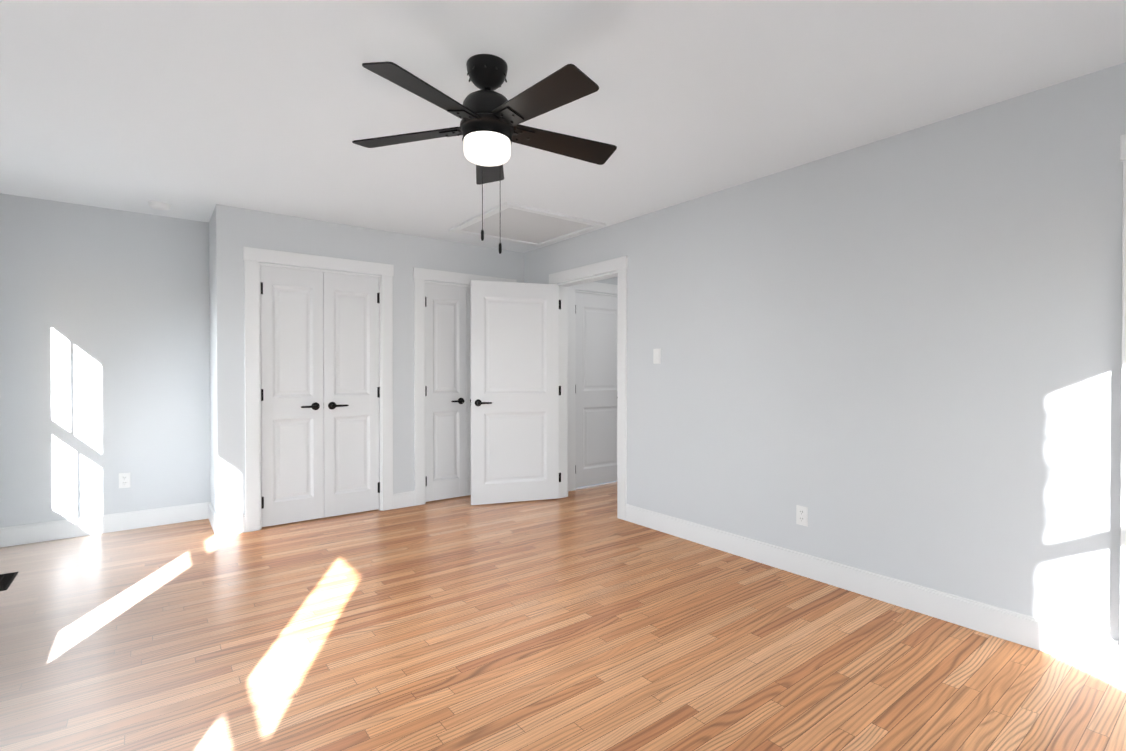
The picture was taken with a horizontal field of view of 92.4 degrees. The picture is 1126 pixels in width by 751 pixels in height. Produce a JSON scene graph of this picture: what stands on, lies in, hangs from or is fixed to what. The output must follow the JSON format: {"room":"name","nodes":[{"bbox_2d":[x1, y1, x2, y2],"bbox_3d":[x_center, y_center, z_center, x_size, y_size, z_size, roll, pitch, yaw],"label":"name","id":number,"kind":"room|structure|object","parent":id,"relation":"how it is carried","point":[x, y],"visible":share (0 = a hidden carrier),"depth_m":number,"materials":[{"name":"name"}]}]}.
{"room":"empty bedroom","nodes":[
{"label":"empty bedroom","id":0,"kind":"room"},
{"bbox_2d":[0,193,209,527],"bbox_3d":[-2.381,-0.044,4.944,3.940,2.440,0.120,0,1,-37],"label":"wall","id":1,"kind":"structure","parent":0,"point":[104,350],"depth_m":4.04,"materials":[{"name":"grey paint"}]},
{"bbox_2d":[0,503,203,547],"bbox_3d":[-3.397,1.115,4.092,1.220,0.135,0.015,0,1,-37],"label":"baseboard","id":2,"kind":"structure","parent":1,"relation":"attached to","point":[77,527],"depth_m":4.03,"materials":[{"name":"white wood"}]},
{"bbox_2d":[119,472,129,487],"bbox_3d":[-3.351,0.802,4.128,0.070,0.114,0.010,0,1,-37],"label":"outlet","id":3,"kind":"object","parent":1,"relation":"attached to","point":[124,480],"visible":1,"depth_m":4.12,"materials":[{"name":"white plastic"}]},
{"bbox_2d":[209,209,215,512],"bbox_3d":[-2.717,-0.039,4.297,0.120,2.440,0.500,0,1,-37],"label":"wall","id":4,"kind":"structure","parent":0,"point":[212,362],"depth_m":4.24,"materials":[{"name":"grey paint"}]},
{"bbox_2d":[204,502,223,536],"bbox_3d":[-2.719,1.114,4.200,0.017,0.135,0.605,0,1,-37],"label":"baseboard","id":5,"kind":"structure","parent":4,"relation":"attached to","point":[209,513],"depth_m":4.16,"materials":[{"name":"white wood"}]},
{"bbox_2d":[215,204,523,517],"bbox_3d":[-1.508,-0.043,4.831,2.690,2.440,0.120,0,1,-37],"label":"wall","id":6,"kind":"structure","parent":0,"point":[237,229],"depth_m":4.35,"materials":[{"name":"grey paint"}]},
{"bbox_2d":[260,265,323,526],"bbox_3d":[-2.139,0.159,4.282,0.461,2.020,0.090,0,1,-37],"label":"closet door","id":7,"kind":"structure","parent":6,"relation":"in","point":[292,442],"depth_m":4.29,"materials":[{"name":"white wood"}]},
{"bbox_2d":[243,247,393,531],"bbox_3d":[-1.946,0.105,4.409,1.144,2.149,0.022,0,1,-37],"label":"trim","id":8,"kind":"structure","parent":6,"relation":"attached to","point":[253,258],"depth_m":4.14,"materials":[{"name":"white wood"}]},
{"bbox_2d":[323,272,379,517],"bbox_3d":[-1.772,0.157,4.562,0.461,2.020,0.090,0,1,-37],"label":"closet door","id":9,"kind":"structure","parent":6,"relation":"in","point":[351,390],"depth_m":4.57,"materials":[{"name":"white wood"}]},
{"bbox_2d":[425,283,466,501],"bbox_3d":[-1.096,0.153,5.080,0.434,2.020,0.090,0,1,-37],"label":"closet door","id":10,"kind":"structure","parent":6,"relation":"in","point":[446,389],"depth_m":5.09,"materials":[{"name":"white wood"}]},
{"bbox_2d":[413,267,516,505],"bbox_3d":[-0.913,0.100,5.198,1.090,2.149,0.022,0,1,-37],"label":"trim","id":11,"kind":"structure","parent":6,"relation":"attached to","point":[421,276],"depth_m":4.90,"materials":[{"name":"white wood"}]},
{"bbox_2d":[466,287,470,494],"bbox_3d":[-0.750,0.151,5.344,0.434,2.020,0.090,0,1,-37],"label":"closet door","id":12,"kind":"structure","parent":6,"relation":"in","point":[468,394],"depth_m":5.23,"materials":[{"name":"white wood"}]},
{"bbox_2d":[0,481,1125,750],"bbox_3d":[0.519,1.214,3.225,6.750,0.050,6.450,0,1,-37],"label":"floor","id":13,"kind":"structure","parent":0,"point":[582,619],"depth_m":2.34,"materials":[{"name":"brown wood"}]},
{"bbox_2d":[0,572,17,590],"bbox_3d":[-3.233,1.187,3.095,0.115,0.005,0.330,0,1,-37],"label":"floor vent","id":14,"kind":"object","parent":13,"relation":"in","point":[6,580],"visible":1,"depth_m":3.14,"materials":[{"name":"brown metal"}]},
{"bbox_2d":[0,0,1125,252],"bbox_3d":[0.519,-1.301,3.206,6.750,0.100,6.450,0,1,-37],"label":"ceiling","id":15,"kind":"structure","parent":0,"point":[196,110],"depth_m":2.35,"materials":[{"name":"white paint"}]},
{"bbox_2d":[148,201,170,209],"bbox_3d":[-2.954,-1.239,3.956,0.136,0.036,0.136,0,1,-37],"label":"smoke detector","id":16,"kind":"object","parent":15,"relation":"attached to","point":[157,205],"visible":1,"depth_m":3.92,"materials":[{"name":"white plastic"}]},
{"bbox_2d":[352,54,616,253],"bbox_3d":[-0.280,-0.876,2.155,1.104,0.735,1.081,0,1,-37],"label":"fan","id":17,"kind":"object","parent":15,"relation":"hanging from","point":[490,129],"visible":1,"depth_m":2.09,"materials":[{"name":"black metal"},{"name":"dark wood"},{"name":"white glass"}]},
{"bbox_2d":[448,202,605,246],"bbox_3d":[-0.318,-1.251,4.574,0.960,0.020,0.960,0,1,-37],"label":"attic hatch","id":18,"kind":"object","parent":15,"relation":"in","point":[517,223],"depth_m":4.52,"materials":[{"name":"white"}]},
{"bbox_2d":[579,277,617,294],"bbox_3d":[0.447,-0.051,5.847,1.410,2.440,0.120,0,1,-37],"label":"wall","id":19,"kind":"structure","parent":0,"point":[614,280],"depth_m":5.80,"materials":[{"name":"grey paint"}]},
{"bbox_2d":[568,282,617,490],"bbox_3d":[0.390,0.095,5.791,0.970,2.149,0.143,0,1,-37],"label":"door frame","id":20,"kind":"structure","parent":19,"relation":"attached to","point":[601,287],"depth_m":5.48,"materials":[{"name":"white wood"}]},
{"bbox_2d":[575,292,617,487],"bbox_3d":[0.413,0.148,5.754,0.741,2.020,0.090,0,1,-37],"label":"door","id":21,"kind":"structure","parent":19,"relation":"in","point":[596,349],"depth_m":5.72,"materials":[{"name":"white wood"}]},
{"bbox_2d":[524,62,1125,640],"bbox_3d":[1.135,-0.035,3.686,0.120,2.440,6.390,0,1,-37],"label":"wall","id":22,"kind":"structure","parent":0,"point":[898,356],"depth_m":2.75,"materials":[{"name":"grey paint"}]},
{"bbox_2d":[470,280,558,504],"bbox_3d":[-0.448,0.153,5.002,0.791,2.020,0.337,0,1,-37],"label":"entry door","id":23,"kind":"structure","parent":22,"relation":"in","point":[514,391],"depth_m":4.97,"materials":[{"name":"white wood"}]},
{"bbox_2d":[559,300,560,481],"bbox_3d":[-0.044,0.149,5.149,0.056,1.740,0.013,0,1,-37],"label":"hinges","id":24,"kind":"object","parent":22,"relation":"attached to","point":[559,390],"depth_m":5.15,"materials":[{"name":"black metal"}]},
{"bbox_2d":[557,271,617,498],"bbox_3d":[0.250,0.154,4.845,0.122,2.045,0.865,0,1,-37],"label":"trim","id":25,"kind":"structure","parent":22,"relation":"attached to","point":[563,384],"depth_m":5.18,"materials":[{"name":"white wood"}]},
{"bbox_2d":[549,256,627,520],"bbox_3d":[0.194,0.102,4.802,0.022,2.149,1.065,0,1,-37],"label":"door frame","id":26,"kind":"structure","parent":22,"relation":"attached to","point":[620,264],"depth_m":4.42,"materials":[{"name":"white wood"}]},
{"bbox_2d":[653,349,660,363],"bbox_3d":[0.715,-0.148,4.125,0.012,0.114,0.070,0,1,-37],"label":"light switch","id":27,"kind":"object","parent":22,"relation":"attached to","point":[656,356],"visible":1,"depth_m":4.12,"materials":[{"name":"white plastic"}]},
{"bbox_2d":[796,505,807,526],"bbox_3d":[1.421,0.834,3.212,0.010,0.114,0.070,0,1,-37],"label":"outlet","id":28,"kind":"object","parent":22,"relation":"attached to","point":[801,515],"visible":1,"depth_m":3.21,"materials":[{"name":"white plastic"}]},
{"bbox_2d":[626,504,1118,674],"bbox_3d":[1.370,1.121,3.277,0.015,0.135,2.814,0,1,-37],"label":"baseboard","id":29,"kind":"structure","parent":22,"relation":"attached to","point":[1083,647],"depth_m":2.73,"materials":[{"name":"white wood"}]},
{"bbox_2d":[1119,134,1125,677],"bbox_3d":[2.505,0.125,1.777,0.022,2.149,0.952,0,1,-37],"label":"door frame","id":30,"kind":"structure","parent":22,"relation":"attached to","point":[1122,632],"depth_m":2.14,"materials":[{"name":"white wood"}]}
]}

